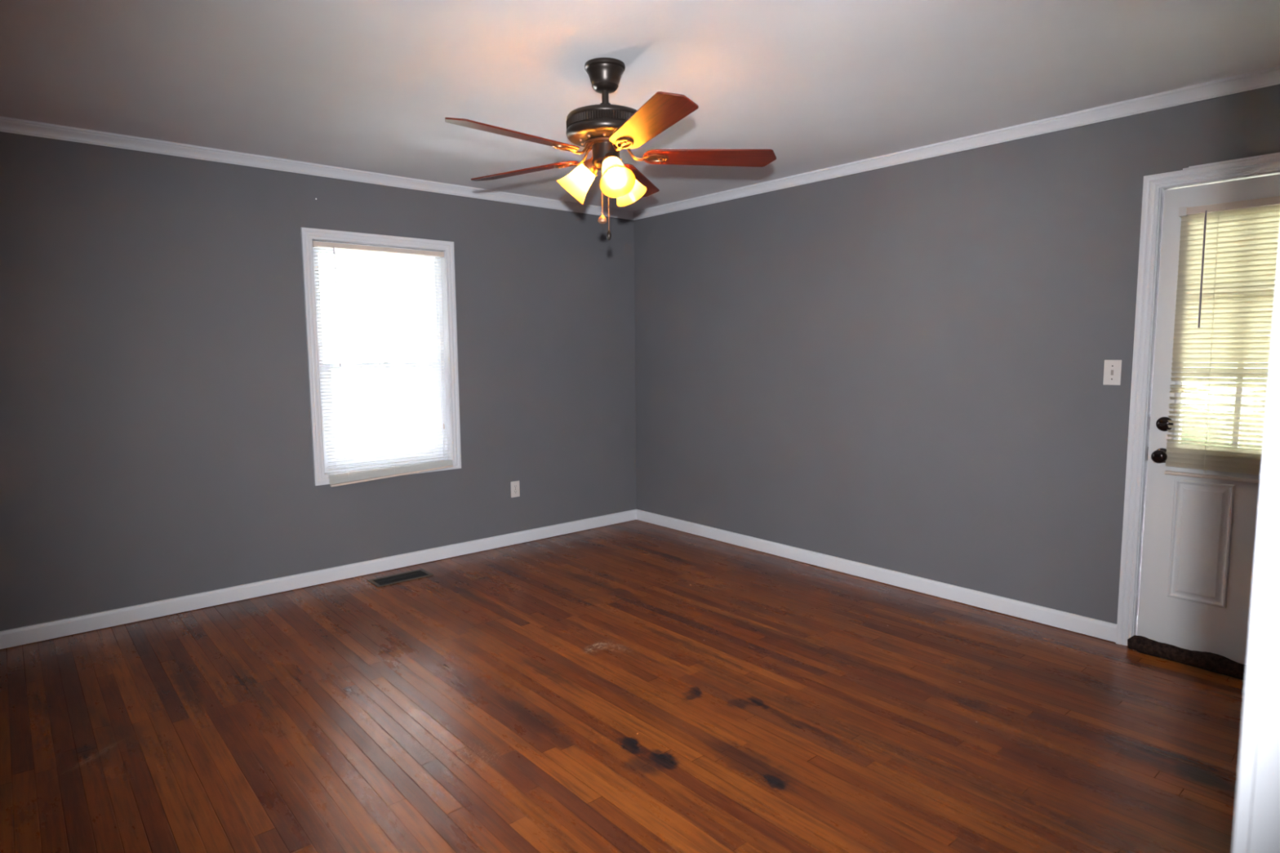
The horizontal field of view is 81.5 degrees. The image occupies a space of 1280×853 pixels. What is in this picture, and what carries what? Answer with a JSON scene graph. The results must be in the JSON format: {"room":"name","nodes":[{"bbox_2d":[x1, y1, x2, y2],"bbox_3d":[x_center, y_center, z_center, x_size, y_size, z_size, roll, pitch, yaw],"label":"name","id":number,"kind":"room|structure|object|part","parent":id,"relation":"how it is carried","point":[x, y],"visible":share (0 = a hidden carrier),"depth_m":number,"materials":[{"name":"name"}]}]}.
{"room":"empty living room","nodes":[
{"label":"empty living room","id":0,"kind":"room"},
{"bbox_2d":[0,131,636,631],"bbox_3d":[-1.976,-0.278,4.348,5.280,2.440,0.140,-6,8,-41],"label":"wall","id":1,"kind":"structure","parent":0,"point":[156,431],"depth_m":4.04,"materials":[{"name":"grey paint"}]},
{"bbox_2d":[0,115,633,220],"bbox_3d":[-1.930,-1.455,4.162,5.000,0.060,0.031,-6,8,-41],"label":"crown molding","id":2,"kind":"structure","parent":1,"relation":"attached to","point":[10,125],"depth_m":4.09,"materials":[{"name":"white paint"}]},
{"bbox_2d":[0,509,635,649],"bbox_3d":[-1.915,0.896,4.411,5.000,0.083,0.014,-6,8,-41],"label":"baseboard","id":3,"kind":"structure","parent":1,"relation":"attached to","point":[15,637],"depth_m":4.26,"materials":[{"name":"white paint"}]},
{"bbox_2d":[300,226,461,485],"bbox_3d":[-1.604,-0.430,4.641,0.938,1.485,0.154,-6,8,-41],"label":"window","id":4,"kind":"structure","parent":1,"relation":"in","point":[451,411],"depth_m":4.64,"materials":[{"name":"white paint"}]},
{"bbox_3d":[-1.635,-0.730,4.644,0.766,0.724,0.024,-6,8,-41],"label":"sash","id":5,"kind":"part","parent":4,"relation":"part of","materials":[{"name":"white plastic"}]},
{"bbox_3d":[-1.611,-0.087,4.688,0.766,0.628,0.026,-6,8,-41],"label":"sash","id":6,"kind":"part","parent":4,"relation":"part of","materials":[{"name":"white plastic"}]},
{"bbox_2d":[312,240,453,487],"bbox_3d":[-1.559,-0.385,4.596,0.811,1.431,0.088,-6,8,-41],"label":"window blind","id":7,"kind":"object","parent":4,"relation":"attached to","point":[340,479],"visible":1,"depth_m":4.59,"materials":[{"name":"beige plastic"}]},
{"bbox_3d":[-1.560,-0.381,4.596,0.566,1.381,0.083,-6,8,-41],"label":"ladder cord","id":8,"kind":"part","parent":7,"relation":"part of","materials":[{"name":"white fabric"}]},
{"bbox_3d":[-1.532,0.305,4.643,0.784,0.048,0.024,-6,8,-41],"label":"rail","id":9,"kind":"part","parent":7,"relation":"part of","materials":[{"name":"beige plastic"}]},
{"bbox_3d":[-1.297,-0.555,4.813,0.014,1.084,0.004,1,6,14],"label":"lift cord","id":10,"kind":"part","parent":7,"relation":"part of","materials":[{"name":"white fabric"}]},
{"bbox_2d":[511,480,519,497],"bbox_3d":[-0.884,0.445,5.268,0.070,0.114,0.008,-6,8,-41],"label":"wall outlet","id":11,"kind":"object","parent":1,"relation":"attached to","point":[515,491],"visible":1,"depth_m":5.26,"materials":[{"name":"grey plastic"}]},
{"bbox_2d":[0,520,1244,852],"bbox_3d":[0.238,1.242,1.915,5.360,0.120,6.960,-6,8,-41],"label":"floor","id":12,"kind":"structure","parent":0,"point":[634,686],"depth_m":2.77,"materials":[{"name":"brown wood"}]},
{"bbox_2d":[367,568,434,587],"bbox_3d":[-1.458,0.923,4.533,0.350,0.004,0.177,-6,8,-41],"label":"floor vent","id":13,"kind":"object","parent":12,"relation":"in","point":[420,573],"visible":1,"depth_m":4.53,"materials":[{"name":"black metal"}]},
{"bbox_2d":[1127,635,1246,680],"bbox_3d":[2.484,1.004,3.070,0.081,0.075,0.814,-6,8,-41],"label":"stopper","id":14,"kind":"object","parent":12,"relation":"on","point":[1211,662],"visible":0.73,"depth_m":3.18,"materials":[{"name":"brown fabric"}]},
{"bbox_2d":[0,0,1279,211],"bbox_3d":[0.216,-1.305,1.651,5.360,0.120,6.960,-6,8,-41],"label":"ceiling","id":15,"kind":"structure","parent":0,"point":[372,86],"depth_m":2.84,"materials":[{"name":"paint"}]},
{"bbox_2d":[444,57,776,239],"bbox_3d":[-0.169,-1.030,2.786,1.210,0.652,1.253,-6,8,-41],"label":"ceiling fan","id":16,"kind":"object","parent":15,"relation":"hanging from","point":[605,128],"visible":1,"depth_m":2.75,"materials":[{"name":"brown wood"}]},
{"bbox_3d":[-0.431,-1.007,2.562,0.520,0.006,0.143,-4,18,-41],"label":"fan blade","id":17,"kind":"part","parent":16,"relation":"part of","materials":[{"name":"brown wood"}]},
{"bbox_3d":[-0.474,-1.039,3.026,0.520,0.006,0.143,2,17,30],"label":"fan blade","id":18,"kind":"part","parent":16,"relation":"part of","materials":[{"name":"brown wood"}]},
{"bbox_3d":[-0.260,-1.048,2.895,0.182,0.063,0.060,2,17,30],"label":"blade arm","id":19,"kind":"part","parent":16,"relation":"part of","materials":[{"name":"brown metal"}]},
{"bbox_3d":[-0.240,-1.034,2.722,0.180,0.060,0.060,-4,18,-41],"label":"blade arm","id":20,"kind":"part","parent":16,"relation":"part of","materials":[{"name":"brown metal"}]},
{"bbox_3d":[-0.254,-0.932,2.855,0.137,0.150,0.144,-6,8,-41],"label":"lamp shade","id":21,"kind":"part","parent":16,"relation":"part of","materials":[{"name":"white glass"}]},
{"bbox_3d":[-0.143,-0.896,2.807,0.004,0.198,0.003,-6,8,-41],"label":"pull chain","id":22,"kind":"part","parent":16,"relation":"part of","materials":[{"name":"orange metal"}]},
{"bbox_3d":[-0.119,-0.866,2.805,0.004,0.258,0.003,-6,8,-41],"label":"pull chain","id":23,"kind":"part","parent":16,"relation":"part of","materials":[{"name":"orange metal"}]},
{"bbox_3d":[-0.103,-0.954,2.747,0.043,0.064,0.059,-6,8,-41],"label":"light bulb","id":24,"kind":"part","parent":16,"relation":"part of","materials":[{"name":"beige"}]},
{"bbox_3d":[-0.096,-0.918,2.714,0.129,0.150,0.148,-6,8,-41],"label":"lamp shade","id":25,"kind":"part","parent":16,"relation":"part of","materials":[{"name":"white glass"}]},
{"bbox_3d":[-0.068,-1.033,2.686,0.060,0.060,0.180,9,0,-23],"label":"blade arm","id":26,"kind":"part","parent":16,"relation":"part of","materials":[{"name":"brown metal"}]},
{"bbox_3d":[-0.052,-0.941,2.926,0.149,0.150,0.133,-6,8,-41],"label":"lamp shade","id":27,"kind":"part","parent":16,"relation":"part of","materials":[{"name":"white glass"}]},
{"bbox_3d":[-0.032,-1.056,3.211,0.143,0.006,0.520,-10,1,15],"label":"fan blade","id":28,"kind":"part","parent":16,"relation":"part of","materials":[{"name":"brown wood"}]},
{"bbox_3d":[0.019,-1.046,2.837,0.181,0.062,0.060,-1,-5,-5],"label":"blade arm","id":29,"kind":"part","parent":16,"relation":"part of","materials":[{"name":"brown metal"}]},
{"bbox_3d":[0.028,-1.004,2.457,0.143,0.006,0.520,9,0,-23],"label":"fan blade","id":30,"kind":"part","parent":16,"relation":"part of","materials":[{"name":"brown wood"}]},
{"bbox_3d":[0.269,-1.034,2.856,0.520,0.006,0.143,-1,-5,-5],"label":"fan blade","id":31,"kind":"part","parent":16,"relation":"part of","materials":[{"name":"brown wood"}]},
{"bbox_2d":[633,84,1279,624],"bbox_3d":[1.493,-0.298,4.264,0.140,2.440,4.522,-6,8,-41],"label":"wall","id":32,"kind":"structure","parent":0,"point":[900,367],"depth_m":4.06,"materials":[{"name":"grey paint"}]},
{"bbox_2d":[635,509,1116,642],"bbox_3d":[1.090,0.837,4.743,0.014,0.083,3.438,-6,8,-41],"label":"baseboard","id":33,"kind":"structure","parent":32,"relation":"attached to","point":[1088,626],"depth_m":4.23,"materials":[{"name":"white paint"}]},
{"bbox_2d":[633,66,1279,220],"bbox_3d":[1.379,-1.480,4.131,0.031,0.060,4.402,-6,8,-41],"label":"crown molding","id":34,"kind":"structure","parent":32,"relation":"attached to","point":[1271,76],"depth_m":3.64,"materials":[{"name":"white paint"}]},
{"bbox_2d":[1102,360,1121,385],"bbox_3d":[2.159,-0.247,3.392,0.020,0.115,0.070,-6,8,-41],"label":"light switch","id":35,"kind":"object","parent":32,"relation":"attached to","point":[1112,368],"visible":1,"depth_m":3.38,"materials":[{"name":"white plastic"}]},
{"bbox_2d":[1115,151,1279,664],"bbox_3d":[2.563,-0.015,3.008,0.195,2.117,0.978,-6,8,-41],"label":"door","id":36,"kind":"structure","parent":32,"relation":"in","point":[1188,543],"depth_m":3.23,"materials":[{"name":"white paint"}]},
{"bbox_3d":[2.281,0.130,3.256,0.069,0.065,0.065,-6,8,-41],"label":"knob","id":37,"kind":"part","parent":36,"relation":"part of","materials":[{"name":"black metal"}]},
{"bbox_3d":[2.542,-0.374,2.963,0.041,1.014,0.652,-6,8,-41],"label":"lite frame","id":38,"kind":"part","parent":36,"relation":"part of","materials":[{"name":"white paint"}]},
{"bbox_3d":[2.409,0.500,3.197,0.010,0.528,0.209,-6,8,-41],"label":"raised panel","id":39,"kind":"part","parent":36,"relation":"part of","materials":[{"name":"white paint"}]},
{"bbox_2d":[1164,195,1279,484],"bbox_3d":[2.513,-0.334,2.936,0.050,1.138,0.693,-6,8,-41],"label":"door blind","id":40,"kind":"object","parent":36,"relation":"attached to","point":[1228,251],"visible":0.95,"depth_m":3.06,"materials":[{"name":"beige plastic"}]},
{"bbox_3d":[2.519,-0.325,2.938,0.030,1.088,0.429,-6,8,-41],"label":"ladder cord","id":41,"kind":"part","parent":40,"relation":"part of","materials":[{"name":"white fabric"}]},
{"bbox_3d":[2.521,0.225,2.999,0.022,0.014,0.677,-6,8,-41],"label":"rail","id":42,"kind":"part","parent":40,"relation":"part of","materials":[{"name":"beige plastic"}]},
{"bbox_3d":[2.500,-0.468,2.909,0.005,0.798,0.047,-6,8,-43],"label":"lift cord","id":43,"kind":"part","parent":40,"relation":"part of","materials":[{"name":"white fabric"}]},
{"bbox_3d":[0.989,0.050,0.936,5.000,2.440,0.120,-6,8,-41],"label":"wall","id":44,"kind":"structure","parent":0,"visible":0},
{"bbox_2d":[1231,239,1279,852],"bbox_3d":[0.090,0.273,0.177,1.388,2.166,0.158,-6,8,-41],"label":"trim opening","id":45,"kind":"structure","parent":44,"relation":"attached to","point":[1256,824],"depth_m":0.63,"materials":[{"name":"white paint"}]},
{"label":"outside","id":46,"kind":"structure","parent":0,"visible":0},
{"bbox_2d":[331,367,432,457],"bbox_3d":[0.998,-0.154,20.132,140.000,0.001,140.000,-6,8,-41],"label":"window pane","id":47,"kind":"structure","parent":46,"point":[410,380],"depth_m":24.06,"materials":[{"name":"glass"}]},
{"bbox_2d":[1180,362,1268,449],"bbox_3d":[13.209,-0.576,12.106,2.444,2.282,24.000,-6,8,-41],"label":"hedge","id":48,"kind":"object","parent":47,"relation":"on","point":[1191,384],"visible":0.02,"depth_m":13.56,"materials":[{"name":"green plant"}]}
]}

